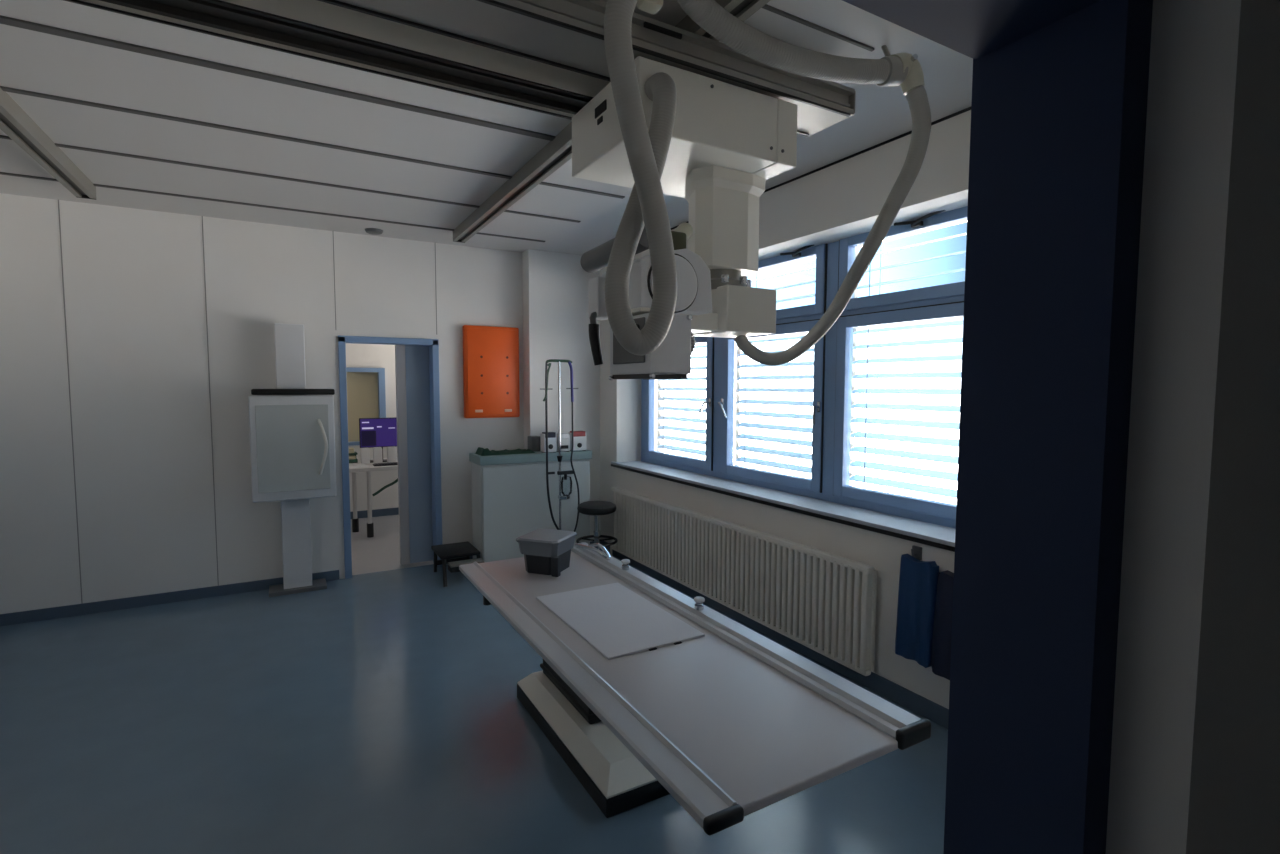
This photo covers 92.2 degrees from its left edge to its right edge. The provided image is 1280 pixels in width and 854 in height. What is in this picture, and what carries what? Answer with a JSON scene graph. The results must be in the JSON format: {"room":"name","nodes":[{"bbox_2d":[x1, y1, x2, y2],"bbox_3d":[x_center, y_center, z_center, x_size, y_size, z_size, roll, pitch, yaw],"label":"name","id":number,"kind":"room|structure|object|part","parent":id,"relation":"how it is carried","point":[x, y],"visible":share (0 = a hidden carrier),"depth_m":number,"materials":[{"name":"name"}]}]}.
{"room":"hospital x-ray room","nodes":[
{"label":"hospital x-ray room","id":0,"kind":"room"},
{"bbox_2d":[0,193,523,613],"bbox_3d":[-2.374,-0.167,5.259,5.320,2.880,0.130,-2,4,-30],"label":"wall","id":1,"kind":"structure","parent":0,"point":[134,283],"depth_m":4.57,"materials":[{"name":"paint"}]},
{"bbox_2d":[58,200,436,603],"bbox_3d":[-2.878,-0.184,4.892,2.482,2.800,0.004,-2,4,-30],"label":"trim","id":2,"kind":"structure","parent":1,"relation":"attached to","point":[58,200],"depth_m":4.58,"materials":[{"name":"grey"}]},
{"bbox_2d":[0,541,599,625],"bbox_3d":[-2.459,1.245,5.122,4.650,0.080,0.189,-2,4,-30],"label":"baseboard","id":3,"kind":"structure","parent":1,"relation":"attached to","point":[13,618],"depth_m":4.54,"materials":[{"name":"blue plastic"}]},
{"bbox_2d":[338,335,441,578],"bbox_3d":[-2.174,0.247,5.396,0.802,2.037,0.160,-2,4,-30],"label":"door frame","id":4,"kind":"structure","parent":1,"relation":"in","point":[433,344],"depth_m":5.32,"materials":[{"name":"blue paint"}]},
{"bbox_2d":[395,345,432,564],"bbox_3d":[-1.784,0.174,5.740,1.400,2.120,0.065,-2,4,-30],"label":"door","id":5,"kind":"structure","parent":1,"relation":"in","point":[411,361],"depth_m":5.57,"materials":[{"name":"blue laminate"}]},
{"bbox_2d":[462,325,519,417],"bbox_3d":[-1.367,-0.506,5.695,0.516,0.840,0.077,-2,4,-30],"label":"wall panel","id":6,"kind":"object","parent":1,"relation":"attached to","point":[490,353],"visible":1,"depth_m":5.66,"materials":[{"name":"orange"}]},
{"bbox_2d":[345,343,398,511],"bbox_3d":[-3.565,-0.253,7.484,5.170,2.750,0.130,-2,4,-30],"label":"wall","id":7,"kind":"structure","parent":0,"point":[357,355],"depth_m":7.62,"materials":[{"name":"paint"}]},
{"bbox_2d":[346,368,385,445],"bbox_3d":[-3.764,-0.240,7.358,1.340,0.940,0.150,-2,4,-30],"label":"window","id":8,"kind":"structure","parent":7,"relation":"in","point":[366,398],"depth_m":7.58,"materials":[{"name":"blue paint"}]},
{"bbox_2d":[350,507,398,518],"bbox_3d":[-3.759,1.086,7.381,4.650,0.090,0.012,-2,4,-30],"label":"baseboard","id":9,"kind":"structure","parent":7,"relation":"attached to","point":[388,511],"depth_m":7.67,"materials":[{"name":"blue plastic"}]},
{"bbox_2d":[0,515,947,853],"bbox_3d":[-1.667,1.414,4.124,5.320,0.120,8.070,-2,4,-30],"label":"floor","id":10,"kind":"structure","parent":0,"point":[381,712],"depth_m":2.78,"materials":[{"name":"plastic"}]},
{"bbox_2d":[248,323,335,596],"bbox_3d":[-2.693,0.253,4.811,0.575,2.100,0.342,-2,4,-30],"label":"stand","id":11,"kind":"object","parent":10,"relation":"on","point":[291,425],"visible":1,"depth_m":4.75,"materials":[{"name":"white metal"}]},
{"bbox_3d":[-2.642,0.160,4.706,0.485,0.660,0.008,-2,4,-30],"label":"plate","id":12,"kind":"part","parent":11,"relation":"part of","materials":[{"name":"white plastic"}]},
{"bbox_3d":[-2.733,1.283,4.929,0.400,0.030,0.220,-2,4,-30],"label":"foot plate","id":13,"kind":"part","parent":11,"relation":"part of","materials":[{"name":"grey metal"}]},
{"bbox_3d":[-2.461,0.155,4.777,0.089,0.434,0.036,1,4,16],"label":"handle","id":14,"kind":"part","parent":11,"relation":"part of","materials":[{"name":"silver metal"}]},
{"bbox_2d":[349,458,397,537],"bbox_3d":[-3.079,0.786,6.881,1.150,0.760,0.820,-2,4,-30],"label":"office desk","id":15,"kind":"object","parent":10,"relation":"on","point":[355,521],"visible":0.37,"depth_m":6.61,"materials":[{"name":"white"}]},
{"bbox_2d":[349,448,357,462],"bbox_3d":[-3.309,0.320,6.942,0.220,0.160,0.170,-2,4,-30],"label":"box","id":16,"kind":"object","parent":15,"relation":"on","point":[352,455],"visible":0.45,"depth_m":6.91,"materials":[{"name":"green cardboard"}]},
{"bbox_3d":[-3.166,0.738,6.839,0.043,0.580,0.044,-2,4,-30],"label":"leg","id":17,"kind":"part","parent":15,"relation":"part of","materials":[{"name":"white metal"}]},
{"bbox_2d":[349,463,369,467],"bbox_3d":[-3.070,0.417,6.620,0.280,0.011,0.332,-2,4,-30],"label":"loose papers","id":18,"kind":"object","parent":15,"relation":"on","point":[361,465],"visible":0.64,"depth_m":6.60,"materials":[{"name":"white paper"}]},
{"bbox_2d":[360,448,369,463],"bbox_3d":[-3.053,0.320,6.846,0.090,0.175,0.070,-2,4,-30],"label":"box","id":19,"kind":"object","parent":15,"relation":"on","point":[364,452],"visible":0.98,"depth_m":6.82,"materials":[{"name":"white cardboard"}]},
{"bbox_3d":[-2.902,0.754,6.610,0.043,0.580,0.044,-2,4,-30],"label":"leg","id":20,"kind":"part","parent":15,"relation":"part of","materials":[{"name":"white metal"}]},
{"bbox_2d":[359,417,396,462],"bbox_3d":[-2.970,0.144,7.022,0.420,0.502,0.148,-2,4,-30],"label":"computer monitor","id":21,"kind":"object","parent":15,"relation":"on","point":[373,432],"visible":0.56,"depth_m":6.95,"materials":[{"name":"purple plastic"}]},
{"bbox_2d":[373,447,382,462],"bbox_3d":[-2.940,0.316,6.911,0.090,0.175,0.070,-2,4,-30],"label":"box","id":22,"kind":"object","parent":15,"relation":"on","point":[377,451],"visible":0.97,"depth_m":6.88,"materials":[{"name":"white"}]},
{"bbox_2d":[372,478,397,495],"bbox_3d":[-2.704,0.593,6.672,0.363,0.298,0.035,-1,4,-21],"label":"cable","id":23,"kind":"object","parent":15,"relation":"hanging from","point":[396,480],"visible":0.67,"depth_m":6.65,"materials":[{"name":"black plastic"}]},
{"bbox_2d":[373,462,397,465],"bbox_3d":[-2.710,0.403,6.766,0.400,0.021,0.120,-2,4,-30],"label":"keyboard","id":24,"kind":"object","parent":15,"relation":"on","point":[388,463],"visible":0.6,"depth_m":6.70,"materials":[{"name":"black plastic"}]},
{"bbox_2d":[387,446,395,461],"bbox_3d":[-2.815,0.311,6.983,0.090,0.175,0.070,-2,4,-30],"label":"box","id":25,"kind":"object","parent":15,"relation":"on","point":[391,451],"visible":0.95,"depth_m":6.95,"materials":[{"name":"white cardboard"}]},
{"bbox_2d":[431,541,483,586],"bbox_3d":[-1.554,1.165,5.248,0.331,0.242,0.521,-2,4,-30],"label":"step stool","id":26,"kind":"object","parent":10,"relation":"on","point":[455,555],"visible":0.8,"depth_m":5.18,"materials":[{"name":"black plastic"}]},
{"bbox_3d":[-1.785,1.165,5.380,0.032,0.214,0.061,-2,4,-30],"label":"leg","id":27,"kind":"part","parent":26,"relation":"part of","materials":[{"name":"black plastic"}]},
{"bbox_3d":[-1.595,1.189,5.035,0.031,0.224,0.130,-1,4,-21],"label":"leg","id":28,"kind":"part","parent":26,"relation":"part of","materials":[{"name":"black plastic"}]},
{"bbox_2d":[469,450,591,562],"bbox_3d":[-0.982,0.740,5.628,1.045,1.030,0.350,-2,4,-30],"label":"storage cabinet","id":29,"kind":"object","parent":10,"relation":"on","point":[510,498],"visible":0.62,"depth_m":5.41,"materials":[{"name":"white plastic"}]},
{"bbox_2d":[469,450,591,465],"bbox_3d":[-0.981,0.263,5.596,1.045,0.075,0.350,-2,4,-30],"label":"countertop","id":30,"kind":"structure","parent":29,"relation":"on","point":[538,456],"depth_m":5.40,"materials":[{"name":"grey"}]},
{"bbox_2d":[475,447,534,455],"bbox_3d":[-1.193,0.202,5.465,0.490,0.059,0.240,-2,4,-30],"label":"folded cloth","id":31,"kind":"object","parent":30,"relation":"on","point":[480,451],"visible":1,"depth_m":5.38,"materials":[{"name":"green fabric"}]},
{"bbox_2d":[527,436,539,450],"bbox_3d":[-0.971,0.152,5.687,0.100,0.135,0.130,-2,4,-30],"label":"container","id":32,"kind":"object","parent":30,"relation":"on","point":[533,441],"visible":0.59,"depth_m":5.63,"materials":[{"name":"grey plastic"}]},
{"bbox_2d":[540,432,556,452],"bbox_3d":[-0.824,0.137,5.561,0.120,0.182,0.112,-2,4,-30],"label":"glove box","id":33,"kind":"object","parent":30,"relation":"on","point":[552,446],"visible":0.98,"depth_m":5.53,"materials":[{"name":"white"}]},
{"bbox_2d":[556,433,569,451],"bbox_3d":[-0.708,0.141,5.631,0.110,0.167,0.108,-2,4,-30],"label":"glove box","id":34,"kind":"object","parent":30,"relation":"on","point":[565,437],"visible":0.78,"depth_m":5.59,"materials":[{"name":"white"}]},
{"bbox_2d":[568,431,585,450],"bbox_3d":[-0.579,0.129,5.702,0.145,0.182,0.112,-2,4,-30],"label":"glove box","id":35,"kind":"object","parent":30,"relation":"on","point":[579,436],"visible":0.86,"depth_m":5.66,"materials":[{"name":"white"}]},
{"bbox_2d":[540,359,579,531],"bbox_3d":[-0.698,0.343,5.376,0.272,1.857,0.269,1,4,18],"label":"stand","id":36,"kind":"object","parent":10,"relation":"on","point":[562,496],"visible":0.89,"depth_m":5.35,"materials":[{"name":"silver metal"}]},
{"bbox_2d":[561,476,571,494],"bbox_3d":[-0.642,0.516,5.387,0.100,0.180,0.100,-2,4,-30],"label":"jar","id":37,"kind":"object","parent":36,"relation":"on","point":[565,477],"depth_m":5.41,"materials":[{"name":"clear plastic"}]},
{"bbox_2d":[576,501,617,548],"bbox_3d":[-0.379,0.968,5.433,0.383,0.602,0.408,-2,4,-30],"label":"stool","id":38,"kind":"object","parent":10,"relation":"on","point":[596,508],"visible":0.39,"depth_m":5.35,"materials":[{"name":"black plastic"}]},
{"bbox_3d":[-0.378,0.707,5.402,0.344,0.078,0.344,-2,4,-30],"label":"seat","id":39,"kind":"part","parent":38,"relation":"part of","materials":[{"name":"black leather"}]},
{"bbox_2d":[459,542,930,835],"bbox_3d":[0.027,1.087,2.402,0.952,0.772,2.098,-2,4,-30],"label":"examination table","id":40,"kind":"object","parent":10,"relation":"on","point":[730,722],"visible":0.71,"depth_m":1.82,"materials":[{"name":"plastic"}]},
{"bbox_3d":[-0.681,0.750,2.748,0.036,0.085,0.036,-2,4,-30],"label":"clamp knob","id":41,"kind":"part","parent":40,"relation":"part of","materials":[{"name":"black plastic"}]},
{"bbox_2d":[516,528,576,576],"bbox_3d":[-0.446,0.603,2.982,0.234,0.166,0.240,2,4,20],"label":"storage box","id":42,"kind":"object","parent":40,"relation":"on","point":[545,551],"visible":1,"depth_m":2.90,"materials":[{"name":"grey plastic"}]},
{"bbox_3d":[-0.449,0.528,2.979,0.226,0.017,0.238,2,4,20],"label":"lid","id":43,"kind":"part","parent":42,"relation":"part of","materials":[{"name":"grey plastic"}]},
{"bbox_2d":[575,543,610,559],"bbox_3d":[-0.229,0.631,3.192,0.074,0.043,0.330,-2,5,-34],"label":"handle","id":44,"kind":"object","parent":40,"relation":"on","point":[606,555],"visible":1,"depth_m":3.17,"materials":[{"name":"silver metal"}]},
{"bbox_3d":[-0.342,0.744,2.163,0.087,0.030,2.045,-2,4,-30],"label":"rail","id":45,"kind":"part","parent":40,"relation":"part of","materials":[{"name":"silver metal"}]},
{"bbox_2d":[536,583,704,659],"bbox_3d":[-0.099,0.724,2.370,0.385,0.008,0.670,-2,4,-30],"label":"pad","id":46,"kind":"object","parent":40,"relation":"on","point":[615,620],"visible":1,"depth_m":2.31,"materials":[{"name":"white plastic"}]},
{"bbox_2d":[621,559,629,569],"bbox_3d":[-0.068,0.647,2.895,0.042,0.047,0.042,-2,4,-30],"label":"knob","id":47,"kind":"object","parent":40,"relation":"attached to","point":[625,566],"visible":1,"depth_m":2.88,"materials":[{"name":"silver metal"}]},
{"bbox_3d":[-0.068,0.631,2.894,0.042,0.015,0.042,-2,4,-30],"label":"knob","id":48,"kind":"part","parent":47,"relation":"part of","materials":[{"name":"grey ceramic"}]},
{"bbox_2d":[694,596,704,610],"bbox_3d":[0.229,0.682,2.380,0.042,0.047,0.042,-2,4,-30],"label":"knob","id":49,"kind":"object","parent":40,"relation":"attached to","point":[699,600],"visible":1,"depth_m":2.37,"materials":[{"name":"silver metal"}]},
{"bbox_3d":[0.229,0.666,2.379,0.042,0.015,0.042,-2,4,-30],"label":"knob","id":50,"kind":"part","parent":49,"relation":"part of","materials":[{"name":"grey ceramic"}]},
{"bbox_3d":[0.174,0.718,2.475,0.111,0.040,2.075,-2,4,-30],"label":"rail","id":51,"kind":"part","parent":40,"relation":"part of","materials":[{"name":"silver metal"}]},
{"bbox_2d":[0,0,972,254],"bbox_3d":[-1.026,-1.514,2.824,5.320,0.140,5.527,-2,4,-30],"label":"ceiling","id":52,"kind":"structure","parent":0,"point":[30,60],"depth_m":3.05,"materials":[{"name":"paint"}]},
{"bbox_2d":[0,88,95,199],"bbox_3d":[-2.347,-1.345,1.899,0.100,0.082,4.582,-2,4,-30],"label":"rail","id":53,"kind":"object","parent":52,"relation":"attached to","point":[15,123],"visible":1,"depth_m":3.11,"materials":[{"name":"silver metal"}]},
{"bbox_2d":[64,0,609,119],"bbox_3d":[-0.798,-1.257,2.050,3.230,0.104,0.210,-2,4,-30],"label":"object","id":54,"kind":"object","parent":53,"relation":"attached to","point":[312,29],"depth_m":1.99,"materials":[{"name":"grey metal"}]},
{"bbox_2d":[0,172,544,241],"bbox_3d":[-2.534,-1.548,4.366,3.940,0.010,0.032,-2,4,-30],"label":"trim","id":55,"kind":"structure","parent":52,"relation":"attached to","point":[1,173],"depth_m":4.28,"materials":[{"name":"grey metal"}]},
{"bbox_2d":[0,15,555,140],"bbox_3d":[-1.475,-1.422,2.521,3.935,0.010,0.050,-2,4,-30],"label":"trim","id":56,"kind":"structure","parent":52,"relation":"attached to","point":[5,20],"depth_m":2.46,"materials":[{"name":"grey metal"}]},
{"bbox_2d":[0,135,580,222],"bbox_3d":[-2.165,-1.504,3.720,3.935,0.010,0.032,-2,4,-30],"label":"trim","id":57,"kind":"structure","parent":52,"relation":"attached to","point":[1,136],"depth_m":3.70,"materials":[{"name":"grey metal"}]},
{"bbox_2d":[0,86,624,198],"bbox_3d":[-1.814,-1.462,3.110,3.935,0.010,0.036,-2,4,-30],"label":"trim","id":58,"kind":"structure","parent":52,"relation":"attached to","point":[7,89],"depth_m":3.08,"materials":[{"name":"grey metal"}]},
{"bbox_2d":[365,228,382,234],"bbox_3d":[-2.148,-1.576,4.979,0.140,0.028,0.140,-2,4,-30],"label":"smoke detector","id":59,"kind":"object","parent":52,"relation":"attached to","point":[374,231],"visible":1,"depth_m":4.94,"materials":[{"name":"grey plastic"}]},
{"bbox_2d":[453,0,770,242],"bbox_3d":[-0.339,-1.416,3.050,0.100,0.082,4.582,-2,4,-30],"label":"rail","id":60,"kind":"object","parent":52,"relation":"attached to","point":[557,152],"visible":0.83,"depth_m":3.40,"materials":[{"name":"silver metal"}]},
{"bbox_2d":[318,0,854,135],"bbox_3d":[-0.607,-1.234,1.728,3.240,0.106,0.240,-2,4,-30],"label":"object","id":61,"kind":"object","parent":60,"relation":"attached to","point":[564,34],"depth_m":1.96,"materials":[{"name":"grey metal"}]},
{"bbox_2d":[572,56,797,379],"bbox_3d":[0.155,-0.700,2.421,0.744,1.034,0.587,-2,4,-30],"label":"x-ray machine","id":62,"kind":"object","parent":61,"relation":"hanging from","point":[727,139],"visible":0.89,"depth_m":2.28,"materials":[{"name":"white plastic"}]},
{"bbox_3d":[-0.041,-0.305,2.203,0.009,0.155,0.230,-2,4,-30],"label":"control panel","id":63,"kind":"part","parent":62,"relation":"part of","materials":[{"name":"grey plastic"}]},
{"bbox_3d":[-0.027,-0.183,2.229,0.024,0.018,0.275,-2,4,-30],"label":"accessory rail","id":64,"kind":"part","parent":62,"relation":"part of","materials":[{"name":"grey metal"}]},
{"bbox_3d":[0.089,-0.187,2.295,0.024,0.018,0.275,-2,4,-30],"label":"accessory rail","id":65,"kind":"part","parent":62,"relation":"part of","materials":[{"name":"grey metal"}]},
{"bbox_3d":[0.152,-0.304,2.287,0.111,0.191,0.057,3,5,39],"label":"handle","id":66,"kind":"part","parent":62,"relation":"part of","materials":[{"name":"plastic"}]},
{"bbox_3d":[0.182,-0.413,2.449,0.176,0.070,0.195,-2,4,-30],"label":"cross arm","id":67,"kind":"part","parent":62,"relation":"part of","materials":[{"name":"white metal"}]},
{"bbox_2d":[637,0,662,13],"bbox_3d":[0.029,-1.279,1.747,0.065,0.180,0.055,-2,4,-30],"label":"clamp","id":68,"kind":"object","parent":52,"relation":"attached to","point":[649,6],"visible":1,"depth_m":1.74,"materials":[{"name":"beige plastic"}]},
{"bbox_2d":[604,0,676,355],"bbox_3d":[0.004,-0.768,1.841,0.222,1.101,0.402,0,4,0],"label":"hose","id":69,"kind":"object","parent":68,"relation":"hanging from","point":[647,152],"visible":1,"depth_m":1.84,"materials":[{"name":"plastic"}]},
{"bbox_2d":[762,4,873,51],"bbox_3d":[0.115,-1.373,1.857,1.730,0.010,0.014,-2,4,-30],"label":"trim","id":70,"kind":"structure","parent":52,"relation":"attached to","point":[767,7],"depth_m":2.14,"materials":[{"name":"grey metal"}]},
{"bbox_2d":[877,45,924,95],"bbox_3d":[0.919,-1.299,2.207,0.176,0.203,0.158,-2,4,-30],"label":"clamp","id":71,"kind":"object","parent":52,"relation":"attached to","point":[906,71],"visible":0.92,"depth_m":2.16,"materials":[{"name":"plastic"}]},
{"bbox_2d":[677,0,889,83],"bbox_3d":[0.458,-1.241,1.963,0.901,0.184,0.118,-2,4,-30],"label":"hose","id":72,"kind":"object","parent":71,"relation":"attached to","point":[709,15],"visible":1,"depth_m":1.94,"materials":[{"name":"plastic"}]},
{"bbox_2d":[734,86,930,365],"bbox_3d":[0.743,-0.739,2.447,0.732,0.980,0.173,2,4,31],"label":"hose","id":73,"kind":"object","parent":71,"relation":"hanging from","point":[917,99],"visible":1,"depth_m":2.31,"materials":[{"name":"plastic"}]},
{"bbox_2d":[522,249,599,539],"bbox_3d":[-0.530,-0.220,6.139,1.245,2.880,0.177,-2,4,-30],"label":"wall column","id":74,"kind":"structure","parent":0,"point":[556,321],"depth_m":5.87,"materials":[{"name":"paint"}]},
{"bbox_2d":[600,110,970,708],"bbox_3d":[1.127,-0.072,3.984,0.520,2.880,5.220,-2,4,-30],"label":"wall","id":75,"kind":"structure","parent":0,"point":[844,199],"depth_m":3.49,"materials":[{"name":"paint"}]},
{"bbox_2d":[641,336,718,476],"bbox_3d":[0.313,-0.471,5.383,0.148,1.715,1.220,-2,4,-30],"label":"window","id":76,"kind":"structure","parent":75,"relation":"in","point":[709,466],"depth_m":5.05,"materials":[{"name":"blue paint"}]},
{"bbox_2d":[656,344,735,455],"bbox_3d":[0.466,-0.492,5.455,0.099,1.720,1.141,-2,4,-30],"label":"blind","id":77,"kind":"object","parent":76,"relation":"attached to","point":[660,446],"visible":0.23,"depth_m":5.61,"materials":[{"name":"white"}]},
{"bbox_3d":[0.185,-0.526,5.942,0.030,1.720,0.016,-2,4,-30],"label":"guide rail","id":78,"kind":"part","parent":77,"relation":"part of","materials":[{"name":"silver metal"}]},
{"bbox_3d":[0.223,-0.520,5.782,0.005,1.670,0.006,2,4,30],"label":"ladder cord","id":79,"kind":"part","parent":77,"relation":"part of","materials":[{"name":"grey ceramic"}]},
{"bbox_3d":[0.746,-0.459,4.969,0.030,1.720,0.016,-2,4,-30],"label":"guide rail","id":80,"kind":"part","parent":77,"relation":"part of","materials":[{"name":"silver metal"}]},
{"bbox_3d":[0.518,-0.159,4.953,0.058,0.149,0.120,-2,4,-30],"label":"handle","id":81,"kind":"part","parent":76,"relation":"part of","materials":[{"name":"silver metal"}]},
{"bbox_2d":[610,487,876,675],"bbox_3d":[0.484,0.987,4.547,0.099,0.689,2.990,-2,4,-30],"label":"radiator","id":82,"kind":"object","parent":75,"relation":"attached to","point":[824,602],"visible":0.98,"depth_m":3.94,"materials":[{"name":"white metal"}]},
{"bbox_3d":[0.506,0.940,4.528,0.016,0.545,2.940,-2,4,-30],"label":"panel","id":83,"kind":"part","parent":82,"relation":"part of","materials":[{"name":"beige metal"}]},
{"bbox_2d":[600,541,948,728],"bbox_3d":[0.826,1.318,4.061,0.012,0.095,4.930,-2,4,-30],"label":"baseboard","id":84,"kind":"structure","parent":75,"relation":"attached to","point":[923,706],"depth_m":3.48,"materials":[{"name":"blue plastic"}]},
{"bbox_2d":[717,242,833,500],"bbox_3d":[0.904,-0.401,4.356,0.148,1.715,1.156,-2,4,-30],"label":"window","id":85,"kind":"structure","parent":75,"relation":"in","point":[801,319],"depth_m":4.04,"materials":[{"name":"blue paint"}]},
{"bbox_3d":[0.645,-0.144,4.734,0.058,0.149,0.120,-2,4,-30],"label":"handle","id":86,"kind":"part","parent":85,"relation":"part of","materials":[{"name":"silver metal"}]},
{"bbox_3d":[0.920,-0.160,4.375,0.065,1.099,1.031,-2,4,-30],"label":"sash","id":87,"kind":"part","parent":85,"relation":"part of","materials":[{"name":"blue paint"}]},
{"bbox_2d":[734,267,815,473],"bbox_3d":[1.053,-0.423,4.434,0.099,1.720,1.111,-2,4,-30],"label":"blind","id":88,"kind":"object","parent":85,"relation":"attached to","point":[805,469],"visible":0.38,"depth_m":4.55,"materials":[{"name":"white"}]},
{"bbox_3d":[0.780,-0.455,4.908,0.030,1.720,0.016,-2,4,-30],"label":"guide rail","id":89,"kind":"part","parent":88,"relation":"part of","materials":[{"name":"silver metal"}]},
{"bbox_3d":[0.816,-0.450,4.752,0.006,1.670,0.005,0,4,0],"label":"ladder cord","id":90,"kind":"part","parent":88,"relation":"part of","materials":[{"name":"grey fabric"}]},
{"bbox_3d":[0.897,-0.453,4.799,0.006,1.670,0.005,0,4,0],"label":"ladder cord","id":91,"kind":"part","parent":88,"relation":"part of","materials":[{"name":"grey fabric"}]},
{"bbox_3d":[0.923,-0.968,4.321,0.065,0.445,1.023,-2,4,-30],"label":"fanlight sash","id":92,"kind":"part","parent":85,"relation":"part of","materials":[{"name":"blue paint"}]},
{"bbox_3d":[1.119,-0.089,3.909,0.058,0.145,0.026,-2,4,-30],"label":"handle","id":93,"kind":"part","parent":85,"relation":"part of","materials":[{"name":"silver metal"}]},
{"bbox_2d":[611,464,954,551],"bbox_3d":[0.633,0.470,4.338,0.028,0.022,3.620,-2,4,-30],"label":"trim","id":94,"kind":"structure","parent":75,"relation":"attached to","point":[914,539],"depth_m":3.67,"materials":[{"name":"black"}]},
{"bbox_2d":[611,461,955,546],"bbox_3d":[0.741,0.445,4.398,0.270,0.022,3.620,-2,4,-30],"label":"window sill","id":95,"kind":"structure","parent":75,"relation":"attached to","point":[940,534],"depth_m":3.75,"materials":[{"name":"stone"}]},
{"bbox_2d":[671,107,970,229],"bbox_3d":[0.835,-1.503,3.880,0.008,0.012,4.940,-2,4,-30],"label":"trim","id":96,"kind":"structure","parent":75,"relation":"attached to","point":[968,108],"depth_m":3.27,"materials":[{"name":"black metal"}]},
{"bbox_2d":[828,206,967,528],"bbox_3d":[1.484,-0.332,3.353,0.144,1.715,1.164,-2,4,-30],"label":"window","id":97,"kind":"structure","parent":75,"relation":"in","point":[945,301],"depth_m":3.58,"materials":[{"name":"blue paint"}]},
{"bbox_3d":[1.491,-0.092,3.383,0.065,1.099,1.034,-2,4,-30],"label":"sash","id":98,"kind":"part","parent":97,"relation":"part of","materials":[{"name":"blue paint"}]},
{"bbox_3d":[1.494,-0.901,3.329,0.065,0.445,1.026,-2,4,-30],"label":"fanlight sash","id":99,"kind":"part","parent":97,"relation":"part of","materials":[{"name":"blue paint"}]},
{"bbox_2d":[849,233,966,497],"bbox_3d":[1.621,-0.355,3.448,0.099,1.720,1.091,-2,4,-30],"label":"blind","id":100,"kind":"object","parent":97,"relation":"attached to","point":[928,489],"visible":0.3,"depth_m":3.58,"materials":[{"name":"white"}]},
{"bbox_3d":[1.353,-0.387,3.913,0.030,1.720,0.016,-2,4,-30],"label":"guide rail","id":101,"kind":"part","parent":100,"relation":"part of","materials":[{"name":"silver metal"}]},
{"bbox_3d":[1.387,-0.382,3.759,0.006,1.670,0.005,0,4,0],"label":"ladder cord","id":102,"kind":"part","parent":100,"relation":"part of","materials":[{"name":"grey fabric"}]},
{"bbox_3d":[1.469,-0.385,3.806,0.005,1.670,0.006,-2,4,-30],"label":"ladder cord","id":103,"kind":"part","parent":100,"relation":"part of","materials":[{"name":"grey fabric"}]},
{"bbox_2d":[911,545,921,559],"bbox_3d":[1.359,0.625,3.049,0.051,0.065,0.050,-2,4,-30],"label":"wall hook","id":104,"kind":"object","parent":75,"relation":"attached to","point":[916,551],"visible":0.88,"depth_m":3.04,"materials":[{"name":"grey metal"}]},
{"bbox_2d":[895,554,938,667],"bbox_3d":[1.345,0.893,3.016,0.069,0.510,0.222,-2,4,-30],"label":"apron","id":105,"kind":"object","parent":75,"relation":"attached to","point":[918,580],"visible":0.92,"depth_m":3.00,"materials":[{"name":"blue fabric"}]},
{"bbox_2d":[931,570,953,679],"bbox_3d":[1.468,0.922,2.783,0.074,0.487,0.348,-2,4,-30],"label":"apron","id":106,"kind":"object","parent":75,"relation":"hanging from","point":[942,627],"visible":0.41,"depth_m":2.85,"materials":[{"name":"blue fabric"}]},
{"bbox_2d":[1106,0,1279,853],"bbox_3d":[0.056,0.156,0.516,4.800,2.880,0.260,-2,4,-30],"label":"wall","id":107,"kind":"structure","parent":0,"point":[1195,765],"depth_m":0.73,"materials":[{"name":"paint"}]},
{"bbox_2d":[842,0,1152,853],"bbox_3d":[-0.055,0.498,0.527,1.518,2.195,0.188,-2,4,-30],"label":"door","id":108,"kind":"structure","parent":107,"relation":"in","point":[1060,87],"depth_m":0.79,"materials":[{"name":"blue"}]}
]}

